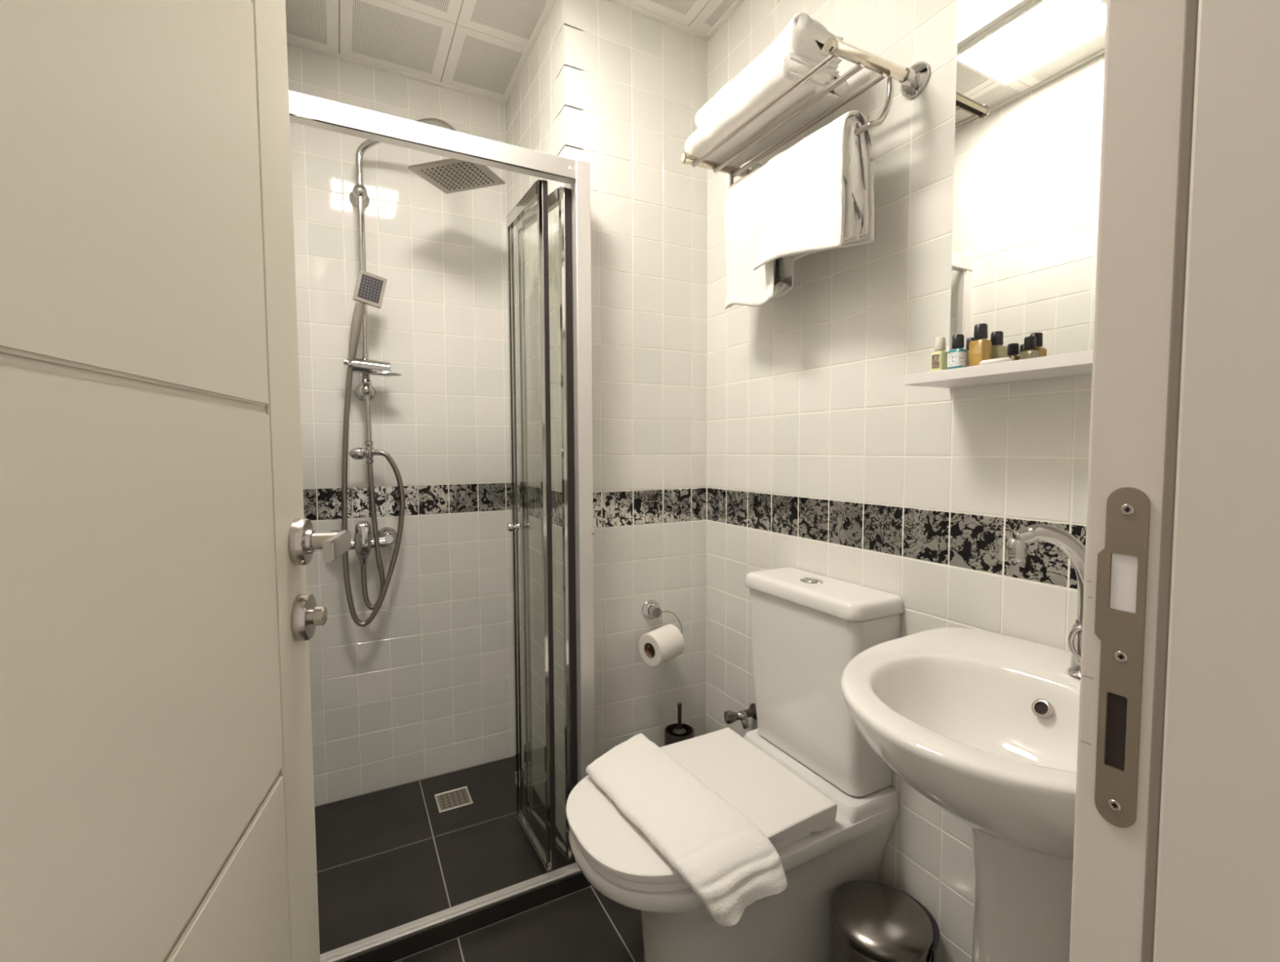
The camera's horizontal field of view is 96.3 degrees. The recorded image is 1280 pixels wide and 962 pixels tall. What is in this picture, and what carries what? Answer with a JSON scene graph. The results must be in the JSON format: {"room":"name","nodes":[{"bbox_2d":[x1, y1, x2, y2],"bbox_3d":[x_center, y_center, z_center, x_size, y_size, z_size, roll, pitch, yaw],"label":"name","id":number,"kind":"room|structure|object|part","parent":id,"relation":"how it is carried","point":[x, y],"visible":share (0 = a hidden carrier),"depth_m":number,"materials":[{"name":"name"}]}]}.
{"room":"bathroom","nodes":[
{"label":"bathroom","id":0,"kind":"room"},
{"bbox_2d":[287,44,515,806],"bbox_3d":[-0.768,-0.137,1.903,0.767,2.300,0.060,-2,4,-28],"label":"wall","id":1,"kind":"structure","parent":0,"point":[424,689],"depth_m":1.88,"materials":[{"name":"white tile"}]},
{"bbox_2d":[328,520,396,564],"bbox_3d":[-0.863,0.188,1.781,0.211,0.135,0.100,-2,4,-28],"label":"shower mixer","id":2,"kind":"object","parent":1,"relation":"attached to","point":[362,542],"visible":0.62,"depth_m":1.75,"materials":[{"name":"silver metal"}]},
{"bbox_2d":[357,556,368,564],"bbox_3d":[-0.857,0.247,1.775,0.030,0.018,0.030,-2,4,-28],"label":"outlet","id":3,"kind":"object","parent":2,"relation":"attached to","point":[362,560],"depth_m":1.77,"materials":[{"name":"silver metal"}]},
{"bbox_3d":[-0.849,0.177,1.755,0.049,0.110,0.043,-2,4,-28],"label":"lever","id":4,"kind":"part","parent":2,"relation":"part of","materials":[{"name":"silver metal"}]},
{"bbox_2d":[360,463,385,609],"bbox_3d":[-0.832,0.171,1.777,0.069,0.462,0.023,-1,3,-9],"label":"supply hose","id":5,"kind":"object","parent":2,"relation":"attached to","point":[370,466],"visible":0.86,"depth_m":1.77,"materials":[{"name":"silver metal"}]},
{"bbox_2d":[286,40,506,105],"bbox_3d":[-0.750,-1.284,1.809,0.657,0.008,0.017,-2,4,-28],"label":"trim","id":6,"kind":"structure","parent":1,"relation":"attached to","point":[339,56],"depth_m":1.79,"materials":[{"name":"white"}]},
{"bbox_2d":[343,117,505,440],"bbox_3d":[-0.662,-0.563,1.704,0.485,0.982,0.199,0,3,12],"label":"shower column","id":7,"kind":"structure","parent":1,"relation":"attached to","point":[450,175],"depth_m":1.71,"materials":[{"name":"silver metal"}]},
{"bbox_2d":[349,440,380,463],"bbox_3d":[-0.837,-0.088,1.748,0.038,0.070,0.091,2,4,34],"label":"valve","id":8,"kind":"object","parent":7,"relation":"attached to","point":[368,452],"visible":1,"depth_m":1.75,"materials":[{"name":"silver metal"}]},
{"bbox_3d":[-0.843,-0.083,1.735,0.034,0.037,0.065,2,4,37],"label":"knob","id":9,"kind":"part","parent":8,"relation":"part of","materials":[{"name":"silver metal"}]},
{"bbox_2d":[341,367,404,626],"bbox_3d":[-0.818,0.052,1.760,0.179,0.786,0.035,-2,4,-33],"label":"shower hose","id":10,"kind":"object","parent":8,"relation":"attached to","point":[349,371],"visible":0.94,"depth_m":1.73,"materials":[{"name":"silver metal"}]},
{"bbox_2d":[346,269,386,366],"bbox_3d":[-0.811,-0.478,1.704,0.115,0.278,0.056,-2,4,-28],"label":"shower","id":11,"kind":"object","parent":7,"relation":"attached to","point":[370,288],"visible":1,"depth_m":1.68,"materials":[{"name":"silver metal"}]},
{"bbox_3d":[-0.842,-0.430,1.694,0.063,0.185,0.030,1,3,18],"label":"handle","id":12,"kind":"part","parent":11,"relation":"part of","materials":[{"name":"silver metal"}]},
{"bbox_3d":[-0.770,-0.324,1.737,0.092,0.012,0.032,-2,4,-28],"label":"slider lever","id":13,"kind":"part","parent":7,"relation":"part of","materials":[{"name":"silver metal"}]},
{"bbox_2d":[314,755,644,961],"bbox_3d":[0.022,1.118,0.701,1.460,0.080,3.038,-2,4,-28],"label":"floor","id":14,"kind":"structure","parent":0,"point":[388,858],"depth_m":1.51,"materials":[{"name":"black tile"}]},
{"bbox_2d":[434,786,472,812],"bbox_3d":[-0.597,1.017,1.834,0.102,0.003,0.102,-2,4,-28],"label":"floor drain","id":15,"kind":"object","parent":14,"relation":"on","point":[459,797],"visible":1,"depth_m":1.83,"materials":[{"name":"silver metal"}]},
{"bbox_2d":[337,857,591,961],"bbox_3d":[-0.447,1.021,1.373,0.657,0.044,0.130,-2,4,-28],"label":"shower curb","id":16,"kind":"object","parent":14,"relation":"on","point":[393,950],"visible":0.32,"depth_m":1.33,"materials":[{"name":"grey tile"}]},
{"bbox_2d":[288,89,595,961],"bbox_3d":[-0.440,0.116,1.330,0.682,1.768,0.127,-2,4,-28],"label":"shower frame","id":17,"kind":"object","parent":16,"relation":"on","point":[304,108],"visible":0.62,"depth_m":1.39,"materials":[{"name":"white metal"}]},
{"bbox_3d":[-0.445,-0.739,1.243,0.642,0.047,0.028,-2,4,-28],"label":"header rail","id":18,"kind":"part","parent":17,"relation":"part of","materials":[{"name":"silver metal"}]},
{"bbox_2d":[506,178,555,870],"bbox_3d":[-0.300,0.133,1.510,0.059,1.704,0.262,-2,4,-28],"label":"door leaf","id":19,"kind":"structure","parent":17,"relation":"attached to","point":[538,192],"depth_m":1.43,"materials":[{"name":"clear glass"}]},
{"bbox_3d":[-0.333,0.125,1.571,0.059,0.023,0.023,-2,4,-28],"label":"knob","id":20,"kind":"part","parent":19,"relation":"part of","materials":[{"name":"silver metal"}]},
{"bbox_3d":[-0.301,-0.703,1.471,0.015,0.032,0.244,-2,4,-29],"label":"rail","id":21,"kind":"part","parent":19,"relation":"part of","materials":[{"name":"silver metal"}]},
{"bbox_3d":[-0.294,0.970,1.563,0.011,0.014,0.244,-2,4,-29],"label":"rail","id":22,"kind":"part","parent":19,"relation":"part of","materials":[{"name":"silver metal"}]},
{"bbox_2d":[515,186,577,859],"bbox_3d":[-0.260,0.131,1.542,0.031,1.704,0.261,-3,4,-40],"label":"door leaf","id":23,"kind":"structure","parent":17,"relation":"attached to","point":[561,197],"depth_m":1.47,"materials":[{"name":"clear glass"}]},
{"bbox_3d":[-0.267,-0.704,1.500,0.015,0.032,0.242,-3,4,-36],"label":"rail","id":24,"kind":"part","parent":23,"relation":"part of","materials":[{"name":"silver metal"}]},
{"bbox_3d":[-0.261,0.968,1.593,0.011,0.014,0.242,-3,4,-36],"label":"rail","id":25,"kind":"part","parent":23,"relation":"part of","materials":[{"name":"silver metal"}]},
{"bbox_3d":[-0.160,0.106,1.485,0.038,1.768,0.112,-2,4,-28],"label":"corner post","id":26,"kind":"part","parent":17,"relation":"part of","materials":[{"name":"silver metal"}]},
{"bbox_2d":[664,702,693,745],"bbox_3d":[0.112,0.826,1.633,0.084,0.400,0.084,-2,4,-28],"label":"toilet brush","id":27,"kind":"object","parent":14,"relation":"on","point":[679,731],"visible":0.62,"depth_m":1.62,"materials":[{"name":"grey plastic"}]},
{"bbox_3d":[0.112,0.766,1.630,0.037,0.280,0.038,-2,4,-28],"label":"handle","id":28,"kind":"part","parent":27,"relation":"part of","materials":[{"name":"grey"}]},
{"bbox_2d":[565,566,903,961],"bbox_3d":[0.164,0.637,1.162,0.628,0.828,0.362,-2,4,-28],"label":"toilet","id":29,"kind":"object","parent":14,"relation":"on","point":[807,777],"visible":0.77,"depth_m":1.13,"materials":[{"name":"white ceramic"}]},
{"bbox_2d":[586,733,788,927],"bbox_3d":[0.050,0.626,1.079,0.172,0.089,0.467,-2,4,-31],"label":"towel","id":30,"kind":"object","parent":29,"relation":"on","point":[730,864],"visible":1,"depth_m":0.98,"materials":[{"name":"white fabric"}]},
{"bbox_3d":[0.066,0.645,1.111,0.392,0.016,0.344,-2,4,-28],"label":"seat","id":31,"kind":"part","parent":29,"relation":"part of","materials":[{"name":"white plastic"}]},
{"bbox_3d":[0.089,0.627,1.122,0.458,0.047,0.356,-2,4,-28],"label":"lid","id":32,"kind":"part","parent":29,"relation":"part of","materials":[{"name":"white plastic"}]},
{"bbox_3d":[0.381,0.239,1.254,0.136,0.035,0.345,-2,4,-28],"label":"cistern lid","id":33,"kind":"part","parent":29,"relation":"part of","materials":[{"name":"white ceramic"}]},
{"bbox_2d":[831,880,940,961],"bbox_3d":[0.441,0.922,1.068,0.222,0.268,0.177,-2,4,-28],"label":"pedal bin","id":34,"kind":"object","parent":14,"relation":"on","point":[873,921],"visible":1,"depth_m":1.04,"materials":[{"name":"silver metal"}]},
{"bbox_2d":[840,626,1079,961],"bbox_3d":[0.486,0.670,0.753,0.451,0.806,0.456,-2,4,-28],"label":"basin","id":35,"kind":"object","parent":14,"relation":"on","point":[982,724],"visible":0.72,"depth_m":0.75,"materials":[{"name":"white ceramic"}]},
{"bbox_3d":[0.483,0.363,0.735,0.446,0.192,0.456,-2,4,-28],"label":"bowl","id":36,"kind":"part","parent":35,"relation":"part of","materials":[{"name":"white ceramic"}]},
{"bbox_2d":[1005,524,1085,677],"bbox_3d":[0.569,0.161,0.780,0.125,0.205,0.047,0,3,7],"label":"tap","id":37,"kind":"object","parent":35,"relation":"on","point":[1016,548],"visible":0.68,"depth_m":0.78,"materials":[{"name":"silver metal"}]},
{"bbox_3d":[0.569,0.129,0.782,0.108,0.140,0.027,0,3,11],"label":"spout","id":38,"kind":"part","parent":37,"relation":"part of","materials":[{"name":"silver metal"}]},
{"bbox_3d":[0.592,0.217,0.768,0.032,0.048,0.007,3,4,45],"label":"ring lever","id":39,"kind":"part","parent":37,"relation":"part of","materials":[{"name":"silver metal"}]},
{"bbox_2d":[285,0,735,99],"bbox_3d":[-0.173,-1.273,1.032,1.360,0.060,2.048,-2,4,-28],"label":"ceiling","id":40,"kind":"structure","parent":0,"point":[477,46],"depth_m":1.62,"materials":[{"name":"white"}]},
{"bbox_3d":[-0.903,-1.271,1.557,0.151,0.005,0.287,-2,4,-28],"label":"panel","id":41,"kind":"part","parent":40,"relation":"part of","materials":[{"name":"white metal"}]},
{"bbox_3d":[-0.707,-1.278,1.659,0.287,0.005,0.287,-2,4,-28],"label":"panel","id":42,"kind":"part","parent":40,"relation":"part of","materials":[{"name":"white metal"}]},
{"bbox_3d":[-0.573,-1.264,1.403,0.287,0.005,0.287,-2,4,-28],"label":"panel","id":43,"kind":"part","parent":40,"relation":"part of","materials":[{"name":"white metal"}]},
{"bbox_3d":[-0.483,-1.285,1.776,0.213,0.005,0.287,-2,4,-28],"label":"panel","id":44,"kind":"part","parent":40,"relation":"part of","materials":[{"name":"white metal"}]},
{"bbox_3d":[-0.349,-1.272,1.520,0.213,0.005,0.287,-2,4,-28],"label":"panel","id":45,"kind":"part","parent":40,"relation":"part of","materials":[{"name":"white metal"}]},
{"bbox_3d":[0.075,-1.267,1.416,0.287,0.005,0.287,-2,4,-28],"label":"panel","id":46,"kind":"part","parent":40,"relation":"part of","materials":[{"name":"white metal"}]},
{"bbox_3d":[0.238,-1.273,1.501,0.076,0.005,0.287,-2,4,-28],"label":"panel","id":47,"kind":"part","parent":40,"relation":"part of","materials":[{"name":"white metal"}]},
{"bbox_2d":[505,0,583,839],"bbox_3d":[-0.302,-0.132,1.789,0.051,2.300,0.578,-2,4,-28],"label":"wall","id":48,"kind":"structure","parent":0,"point":[533,106],"depth_m":1.71,"materials":[{"name":"white tile"}]},
{"bbox_2d":[501,0,555,102],"bbox_3d":[-0.332,-1.279,1.701,0.017,0.008,0.561,-2,4,-28],"label":"trim","id":49,"kind":"structure","parent":48,"relation":"attached to","point":[549,3],"depth_m":1.69,"materials":[{"name":"white"}]},
{"bbox_2d":[556,0,707,759],"bbox_3d":[-0.007,-0.126,1.650,0.443,2.300,0.060,-2,4,-28],"label":"wall","id":50,"kind":"structure","parent":0,"point":[641,88],"depth_m":1.62,"materials":[{"name":"white tile"}]},
{"bbox_2d":[605,0,711,40],"bbox_3d":[-0.002,-1.272,1.548,0.460,0.008,0.017,-2,4,-28],"label":"trim","id":51,"kind":"structure","parent":50,"relation":"attached to","point":[622,3],"depth_m":1.58,"materials":[{"name":"white"}]},
{"bbox_2d":[641,599,682,647],"bbox_3d":[0.059,0.398,1.628,0.130,0.105,0.091,-2,4,-28],"label":"paper holder","id":52,"kind":"object","parent":50,"relation":"attached to","point":[651,609],"visible":0.82,"depth_m":1.64,"materials":[{"name":"silver metal"}]},
{"bbox_2d":[638,623,684,666],"bbox_3d":[0.060,0.459,1.606,0.102,0.098,0.089,-3,4,-45],"label":"toilet roll","id":53,"kind":"object","parent":52,"relation":"hanging from","point":[667,641],"visible":1,"depth_m":1.58,"materials":[{"name":"white paper"}]},
{"bbox_3d":[0.059,0.412,1.620,0.135,0.076,0.045,-3,4,-42],"label":"wire arm","id":54,"kind":"part","parent":52,"relation":"part of","materials":[{"name":"silver metal"}]},
{"bbox_2d":[706,0,1092,961],"bbox_3d":[0.506,-0.103,1.210,0.060,2.300,1.318,-2,4,-28],"label":"wall","id":55,"kind":"structure","parent":0,"point":[822,460],"depth_m":1.14,"materials":[{"name":"white tile"}]},
{"bbox_2d":[706,0,744,36],"bbox_3d":[0.486,-1.249,1.095,0.017,0.008,1.240,-2,4,-28],"label":"trim","id":56,"kind":"structure","parent":55,"relation":"attached to","point":[735,6],"depth_m":1.57,"materials":[{"name":"white"}]},
{"bbox_2d":[724,702,756,728],"bbox_3d":[0.273,0.634,1.541,0.095,0.057,0.049,-1,3,-20],"label":"angle valve","id":57,"kind":"object","parent":55,"relation":"attached to","point":[730,717],"visible":0.92,"depth_m":1.53,"materials":[{"name":"grey metal"}]},
{"bbox_3d":[0.247,0.632,1.536,0.039,0.035,0.035,-1,3,-8],"label":"handle","id":58,"kind":"part","parent":57,"relation":"part of","materials":[{"name":"silver metal"}]},
{"bbox_2d":[680,35,929,186],"bbox_3d":[0.312,-0.727,1.237,0.224,0.164,0.529,-2,4,-28],"label":"towel rack","id":59,"kind":"object","parent":55,"relation":"attached to","point":[913,79],"visible":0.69,"depth_m":1.07,"materials":[{"name":"silver metal"}]},
{"bbox_3d":[0.190,-0.787,1.435,0.196,0.027,0.025,-2,4,-28],"label":"arm","id":60,"kind":"part","parent":59,"relation":"part of","materials":[{"name":"silver metal"}]},
{"bbox_2d":[724,163,794,309],"bbox_3d":[0.275,-0.566,1.352,0.084,0.330,0.215,-2,3,-24],"label":"hanging towel","id":61,"kind":"object","parent":59,"relation":"hanging from","point":[747,286],"visible":0.69,"depth_m":1.33,"materials":[{"name":"white fabric"}]},
{"bbox_2d":[684,51,848,168],"bbox_3d":[0.264,-0.805,1.277,0.185,0.069,0.370,-2,4,-28],"label":"folded towel","id":62,"kind":"object","parent":59,"relation":"on","point":[789,67],"visible":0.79,"depth_m":1.20,"materials":[{"name":"white fabric"}]},
{"bbox_2d":[695,10,842,128],"bbox_3d":[0.268,-0.859,1.256,0.145,0.070,0.359,-2,4,-28],"label":"folded towel","id":63,"kind":"object","parent":62,"relation":"on","point":[802,35],"visible":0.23,"depth_m":1.12,"materials":[{"name":"white fabric"}]},
{"bbox_2d":[752,110,875,270],"bbox_3d":[0.350,-0.572,1.170,0.112,0.278,0.264,-2,4,-28],"label":"hanging towel","id":64,"kind":"object","parent":59,"relation":"hanging from","point":[818,193],"visible":0.99,"depth_m":1.09,"materials":[{"name":"white fabric"}]},
{"bbox_3d":[0.408,-0.747,1.021,0.196,0.027,0.025,-2,4,-28],"label":"arm","id":65,"kind":"part","parent":59,"relation":"part of","materials":[{"name":"silver metal"}]},
{"bbox_2d":[904,350,1093,387],"bbox_3d":[0.618,-0.163,0.799,0.119,0.017,0.478,-2,4,-28],"label":"shelf","id":66,"kind":"object","parent":55,"relation":"attached to","point":[1077,362],"visible":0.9,"depth_m":0.86,"materials":[{"name":"white"}]},
{"bbox_2d":[930,336,947,371],"bbox_3d":[0.494,-0.208,0.946,0.022,0.056,0.021,-2,4,-28],"label":"bottle","id":67,"kind":"object","parent":66,"relation":"on","point":[938,358],"visible":0.92,"depth_m":0.94,"materials":[{"name":"yellow"}]},
{"bbox_2d":[946,333,968,368],"bbox_3d":[0.509,-0.206,0.918,0.023,0.056,0.023,-2,4,-28],"label":"bottle","id":68,"kind":"object","parent":66,"relation":"on","point":[957,357],"visible":0.9,"depth_m":0.91,"materials":[{"name":"teal"}]},
{"bbox_2d":[965,337,973,366],"bbox_3d":[0.542,-0.206,0.936,0.022,0.054,0.022,-2,4,-28],"label":"bottle","id":69,"kind":"object","parent":66,"relation":"on","point":[968,340],"visible":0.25,"depth_m":0.93,"materials":[{"name":"brown"}]},
{"bbox_2d":[968,323,991,366],"bbox_3d":[0.536,-0.212,0.903,0.025,0.068,0.024,-2,4,-28],"label":"bottle","id":70,"kind":"object","parent":66,"relation":"on","point":[980,348],"visible":0.87,"depth_m":0.90,"materials":[{"name":"brown"}]},
{"bbox_2d":[979,356,1012,364],"bbox_3d":[0.536,-0.179,0.865,0.022,0.008,0.054,-2,4,-28],"label":"soap bar","id":71,"kind":"object","parent":66,"relation":"on","point":[1006,358],"visible":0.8,"depth_m":0.86,"materials":[{"name":"white"}]},
{"bbox_2d":[990,330,1007,359],"bbox_3d":[0.567,-0.207,0.911,0.022,0.058,0.022,-2,4,-28],"label":"bottle","id":72,"kind":"object","parent":66,"relation":"on","point":[998,351],"visible":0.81,"depth_m":0.90,"materials":[{"name":"beige plastic"}]},
{"bbox_2d":[949,0,1106,360],"bbox_3d":[0.667,-0.464,0.808,0.005,0.578,0.475,-2,4,-28],"label":"mirror","id":73,"kind":"object","parent":55,"relation":"attached to","point":[1029,83],"visible":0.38,"depth_m":0.90,"materials":[{"name":"clear glass"}]},
{"bbox_2d":[957,0,1022,42],"bbox_3d":[0.666,-0.789,0.790,0.006,0.072,0.475,-2,4,-28],"label":"lamp","id":74,"kind":"object","parent":73,"relation":"attached to","point":[973,15],"visible":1,"depth_m":0.97,"materials":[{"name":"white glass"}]},
{"bbox_3d":[0.272,-0.050,0.259,1.360,2.300,0.153,-2,4,-28],"label":"wall","id":75,"kind":"structure","parent":0,"visible":0},
{"bbox_2d":[0,0,351,961],"bbox_3d":[-0.297,0.071,0.371,0.093,2.030,0.600,-1,3,-16],"label":"door","id":76,"kind":"structure","parent":75,"relation":"in","point":[158,616],"depth_m":0.35,"materials":[{"name":"beige paint"}]},
{"bbox_3d":[-0.293,-0.245,0.303,0.004,0.372,0.499,-1,3,-16],"label":"panel","id":77,"kind":"part","parent":76,"relation":"part of","materials":[{"name":"beige paint"}]},
{"bbox_3d":[-0.292,0.123,0.323,0.004,0.352,0.499,-1,3,-16],"label":"panel","id":78,"kind":"part","parent":76,"relation":"part of","materials":[{"name":"beige paint"}]},
{"bbox_3d":[-0.290,0.487,0.343,0.004,0.365,0.499,-1,3,-16],"label":"panel","id":79,"kind":"part","parent":76,"relation":"part of","materials":[{"name":"beige paint"}]},
{"bbox_3d":[-0.351,0.066,0.630,0.048,0.051,0.051,-1,3,-16],"label":"handle","id":80,"kind":"part","parent":76,"relation":"part of","materials":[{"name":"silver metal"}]},
{"bbox_3d":[-0.320,0.068,0.608,0.010,0.021,0.085,-1,3,-16],"label":"lever","id":81,"kind":"part","parent":76,"relation":"part of","materials":[{"name":"silver metal"}]},
{"bbox_2d":[1069,0,1199,961],"bbox_3d":[0.029,0.069,0.200,0.608,2.070,0.043,-2,4,-28],"label":"trim","id":82,"kind":"structure","parent":75,"relation":"attached to","point":[1150,51],"depth_m":0.32,"materials":[{"name":"beige paint"}]},
{"bbox_2d":[1094,486,1150,827],"bbox_3d":[0.279,0.103,0.335,0.002,0.200,0.024,-2,4,-28],"label":"strike plate","id":83,"kind":"object","parent":82,"relation":"attached to","point":[1121,633],"visible":1,"depth_m":0.33,"materials":[{"name":"silver metal"}]},
{"bbox_2d":[1153,0,1279,961],"bbox_3d":[0.328,0.075,0.260,0.024,2.050,0.130,-2,4,-28],"label":"trim","id":84,"kind":"structure","parent":75,"relation":"attached to","point":[1218,894],"depth_m":0.29,"materials":[{"name":"beige paint"}]}
]}

